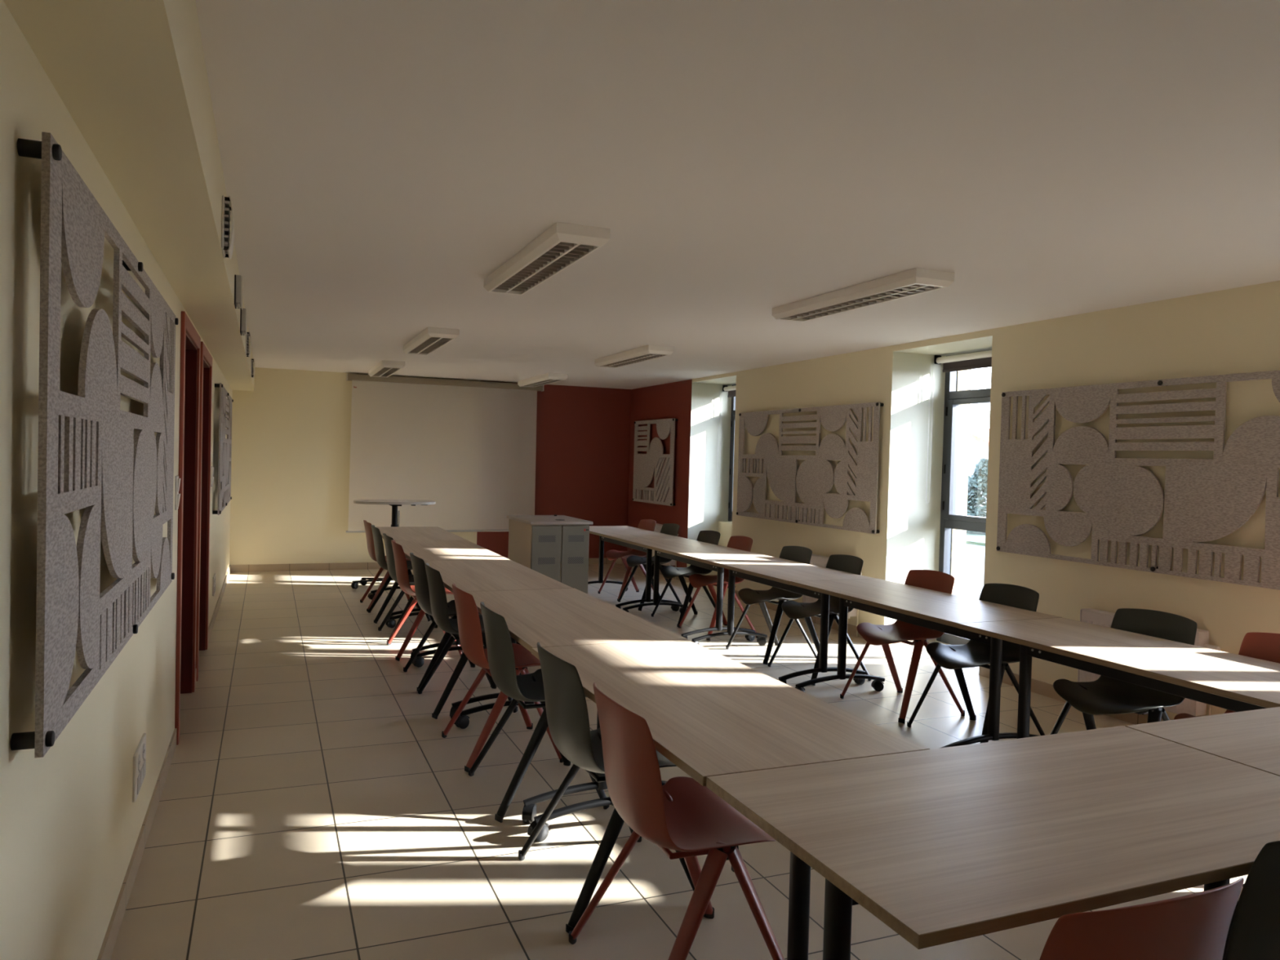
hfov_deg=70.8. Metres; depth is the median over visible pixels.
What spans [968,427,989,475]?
house
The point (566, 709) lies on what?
chair
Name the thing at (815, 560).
radiator
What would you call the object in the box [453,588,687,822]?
folding table
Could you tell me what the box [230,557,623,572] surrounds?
baseboard
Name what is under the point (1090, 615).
radiator
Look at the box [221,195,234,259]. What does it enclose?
air vent
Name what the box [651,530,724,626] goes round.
chair
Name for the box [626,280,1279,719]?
wall
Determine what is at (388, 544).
chair
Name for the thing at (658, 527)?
radiator
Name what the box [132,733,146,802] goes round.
wall socket
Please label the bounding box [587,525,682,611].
folding table
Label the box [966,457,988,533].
bush
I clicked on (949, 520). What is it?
window
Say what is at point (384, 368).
light
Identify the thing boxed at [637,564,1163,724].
baseboard
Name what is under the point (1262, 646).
chair
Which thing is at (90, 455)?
panel
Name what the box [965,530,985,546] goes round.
lawn
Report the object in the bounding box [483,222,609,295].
light
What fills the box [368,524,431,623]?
chair
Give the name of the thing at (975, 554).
ground
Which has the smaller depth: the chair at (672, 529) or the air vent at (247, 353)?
the air vent at (247, 353)
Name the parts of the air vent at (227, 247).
plate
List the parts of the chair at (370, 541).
leg, leg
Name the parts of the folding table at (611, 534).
support rail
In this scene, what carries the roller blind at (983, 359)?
attached to the window at (949, 520)
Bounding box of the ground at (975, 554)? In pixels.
[964,543,985,599]
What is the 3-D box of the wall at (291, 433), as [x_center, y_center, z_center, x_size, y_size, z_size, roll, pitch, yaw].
[-2.604,-0.091,12.068,5.232,2.515,0.150,1,1,-22]
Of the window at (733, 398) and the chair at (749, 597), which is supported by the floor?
the chair at (749, 597)
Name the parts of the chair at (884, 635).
leg, leg, seat frame, leg, leg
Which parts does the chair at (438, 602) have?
leg, leg, seat frame, leg, leg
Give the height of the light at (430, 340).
0.072 m
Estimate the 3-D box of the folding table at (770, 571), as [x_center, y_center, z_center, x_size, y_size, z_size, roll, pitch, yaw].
[0.980,1.009,6.683,0.709,0.740,1.516,1,1,-22]
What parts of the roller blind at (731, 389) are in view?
pull chain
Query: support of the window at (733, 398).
in the wall at (1233, 331)
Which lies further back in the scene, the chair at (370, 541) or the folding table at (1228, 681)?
the chair at (370, 541)
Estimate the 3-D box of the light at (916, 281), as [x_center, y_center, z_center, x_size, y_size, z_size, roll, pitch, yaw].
[1.247,-1.063,5.286,0.245,0.072,1.420,1,1,-22]
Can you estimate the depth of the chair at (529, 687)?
3.85 m
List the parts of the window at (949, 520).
sash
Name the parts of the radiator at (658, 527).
plate, casing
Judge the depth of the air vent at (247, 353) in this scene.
6.78 m
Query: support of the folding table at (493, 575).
on the floor
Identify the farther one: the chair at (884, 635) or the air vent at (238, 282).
the chair at (884, 635)
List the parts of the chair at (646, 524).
leg, leg, leg, leg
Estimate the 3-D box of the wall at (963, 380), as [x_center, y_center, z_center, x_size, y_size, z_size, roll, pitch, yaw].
[3.638,-0.981,5.729,0.150,5.500,22.270,1,1,-22]
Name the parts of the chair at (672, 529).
leg, leg, leg, leg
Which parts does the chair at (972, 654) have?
leg, leg, seat frame, leg, leg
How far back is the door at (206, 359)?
6.67 m
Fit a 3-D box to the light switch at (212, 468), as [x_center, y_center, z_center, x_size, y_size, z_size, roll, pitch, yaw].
[-3.401,-0.029,7.170,0.019,0.165,0.085,1,1,-22]
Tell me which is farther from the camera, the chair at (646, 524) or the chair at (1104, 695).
the chair at (646, 524)
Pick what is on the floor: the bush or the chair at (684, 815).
the chair at (684, 815)
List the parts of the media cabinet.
door, door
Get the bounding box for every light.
[368,360,404,377]
[403,327,458,355]
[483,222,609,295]
[517,373,568,386]
[594,344,674,368]
[771,267,954,321]
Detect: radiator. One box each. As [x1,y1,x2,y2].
[652,523,678,579]
[802,554,862,637]
[1077,608,1220,716]
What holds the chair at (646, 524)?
on the floor
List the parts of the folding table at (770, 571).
support rail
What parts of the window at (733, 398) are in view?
sash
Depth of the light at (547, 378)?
11.19 m
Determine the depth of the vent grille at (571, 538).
7.83 m
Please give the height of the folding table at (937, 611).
0.740 m
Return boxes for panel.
[10,131,178,757]
[212,382,233,515]
[632,417,677,506]
[736,401,884,533]
[995,369,1279,590]
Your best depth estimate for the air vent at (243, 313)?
5.50 m
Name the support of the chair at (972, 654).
on the floor
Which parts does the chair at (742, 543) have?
leg, leg, leg, leg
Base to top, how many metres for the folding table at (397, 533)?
0.740 m
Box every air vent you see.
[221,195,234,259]
[244,332,251,357]
[250,358,254,377]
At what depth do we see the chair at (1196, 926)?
1.39 m
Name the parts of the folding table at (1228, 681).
support rail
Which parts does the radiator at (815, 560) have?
plate, casing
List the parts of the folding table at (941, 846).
support rail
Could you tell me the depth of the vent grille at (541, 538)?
7.73 m
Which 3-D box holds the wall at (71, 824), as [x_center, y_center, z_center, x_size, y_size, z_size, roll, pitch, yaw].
[-1.790,0.140,2.524,0.550,2.515,18.420,1,1,-22]
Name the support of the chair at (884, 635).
on the floor
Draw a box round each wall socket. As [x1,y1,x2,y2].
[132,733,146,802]
[212,573,215,595]
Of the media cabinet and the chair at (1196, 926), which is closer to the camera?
the chair at (1196, 926)
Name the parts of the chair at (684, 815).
leg, seat frame, leg, leg, leg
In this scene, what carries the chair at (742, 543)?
on the floor
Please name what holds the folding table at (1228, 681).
on the floor
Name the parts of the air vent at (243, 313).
plate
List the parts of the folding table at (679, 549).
support rail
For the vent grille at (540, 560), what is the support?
attached to the media cabinet
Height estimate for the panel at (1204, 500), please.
1.120 m
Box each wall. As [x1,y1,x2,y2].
[0,0,232,959]
[229,367,631,564]
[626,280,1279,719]
[949,369,971,596]
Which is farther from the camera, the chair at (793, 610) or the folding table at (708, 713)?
the chair at (793, 610)
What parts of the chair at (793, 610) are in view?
leg, leg, seat frame, leg, leg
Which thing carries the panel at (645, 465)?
attached to the wall at (1233, 331)
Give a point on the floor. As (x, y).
(313, 804)
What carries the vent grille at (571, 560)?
attached to the media cabinet
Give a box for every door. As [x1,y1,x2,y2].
[174,311,200,745]
[195,341,212,681]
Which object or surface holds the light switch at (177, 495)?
attached to the wall at (71, 824)
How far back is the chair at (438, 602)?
5.27 m
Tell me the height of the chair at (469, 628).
0.853 m
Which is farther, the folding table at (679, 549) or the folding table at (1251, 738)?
the folding table at (679, 549)
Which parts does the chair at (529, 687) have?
leg, leg, seat frame, leg, leg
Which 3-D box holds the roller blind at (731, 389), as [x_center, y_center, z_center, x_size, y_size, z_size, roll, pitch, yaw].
[1.237,-0.532,10.762,0.116,1.269,1.111,1,1,-22]
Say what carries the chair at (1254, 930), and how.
on the floor
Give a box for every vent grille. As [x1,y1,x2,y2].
[537,557,555,564]
[538,535,555,542]
[568,535,583,542]
[568,556,583,564]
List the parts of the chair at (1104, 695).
leg, leg, seat frame, leg, leg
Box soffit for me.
[3,0,254,391]
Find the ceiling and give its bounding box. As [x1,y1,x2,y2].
[195,0,1279,389]
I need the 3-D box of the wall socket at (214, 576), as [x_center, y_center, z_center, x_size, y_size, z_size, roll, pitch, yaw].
[-3.576,0.879,7.548,0.012,0.173,0.403,1,1,-22]
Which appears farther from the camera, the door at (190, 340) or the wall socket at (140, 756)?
the door at (190, 340)
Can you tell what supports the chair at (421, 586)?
on the floor
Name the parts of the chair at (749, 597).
leg, leg, seat frame, leg, leg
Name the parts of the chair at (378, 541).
leg, leg, leg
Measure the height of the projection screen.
2.016 m
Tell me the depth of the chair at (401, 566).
6.67 m
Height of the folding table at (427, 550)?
0.740 m
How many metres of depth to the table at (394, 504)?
10.09 m
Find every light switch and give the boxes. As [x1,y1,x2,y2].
[174,475,180,510]
[210,466,213,486]
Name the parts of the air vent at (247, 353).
plate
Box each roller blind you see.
[716,385,736,485]
[925,350,991,503]
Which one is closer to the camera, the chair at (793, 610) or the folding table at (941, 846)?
the folding table at (941, 846)
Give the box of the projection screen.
[346,373,543,533]
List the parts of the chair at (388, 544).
leg, leg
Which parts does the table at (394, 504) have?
frame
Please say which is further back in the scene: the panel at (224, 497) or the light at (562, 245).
the panel at (224, 497)
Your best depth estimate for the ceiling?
3.08 m
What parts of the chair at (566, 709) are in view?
leg, seat frame, leg, leg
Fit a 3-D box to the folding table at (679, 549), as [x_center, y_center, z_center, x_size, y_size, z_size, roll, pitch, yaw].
[0.400,0.963,8.088,0.709,0.740,1.516,1,1,-22]
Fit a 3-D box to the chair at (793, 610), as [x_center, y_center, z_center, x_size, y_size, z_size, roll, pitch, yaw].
[1.297,0.973,6.478,0.509,0.853,0.604,1,1,-22]
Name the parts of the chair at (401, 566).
leg, leg, leg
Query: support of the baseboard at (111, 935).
attached to the wall at (71, 824)
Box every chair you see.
[360,520,417,611]
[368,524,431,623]
[377,533,450,644]
[386,539,462,661]
[403,552,491,691]
[417,563,518,719]
[441,583,563,772]
[468,601,609,822]
[518,641,694,933]
[568,682,784,959]
[597,519,656,600]
[617,523,681,611]
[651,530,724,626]
[678,536,758,640]
[725,546,817,664]
[767,554,871,685]
[840,569,964,723]
[906,583,1045,742]
[1039,877,1244,959]
[1049,608,1196,734]
[1173,631,1279,719]
[1222,840,1279,959]
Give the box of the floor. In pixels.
[110,564,1248,959]
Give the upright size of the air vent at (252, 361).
0.176 m
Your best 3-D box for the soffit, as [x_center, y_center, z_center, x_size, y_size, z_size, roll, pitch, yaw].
[-1.403,-0.966,2.674,0.244,0.290,18.070,1,1,-22]
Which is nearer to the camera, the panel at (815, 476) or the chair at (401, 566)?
the chair at (401, 566)
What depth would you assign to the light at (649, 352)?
8.36 m
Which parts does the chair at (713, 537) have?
leg, leg, leg, leg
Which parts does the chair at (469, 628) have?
leg, leg, seat frame, leg, leg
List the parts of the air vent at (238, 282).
plate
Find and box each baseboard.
[97,564,230,959]
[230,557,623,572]
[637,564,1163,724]
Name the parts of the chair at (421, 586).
leg, leg, leg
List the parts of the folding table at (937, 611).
support rail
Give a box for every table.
[351,499,435,589]
[367,526,466,619]
[386,540,508,657]
[411,559,573,718]
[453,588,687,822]
[527,639,929,959]
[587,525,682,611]
[620,537,760,641]
[688,554,875,684]
[706,725,1279,959]
[791,578,1062,748]
[958,617,1279,887]
[1124,706,1279,776]
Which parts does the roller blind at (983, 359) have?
pull chain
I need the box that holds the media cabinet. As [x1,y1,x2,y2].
[506,515,593,594]
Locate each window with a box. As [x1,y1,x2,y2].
[728,384,736,521]
[936,349,991,644]

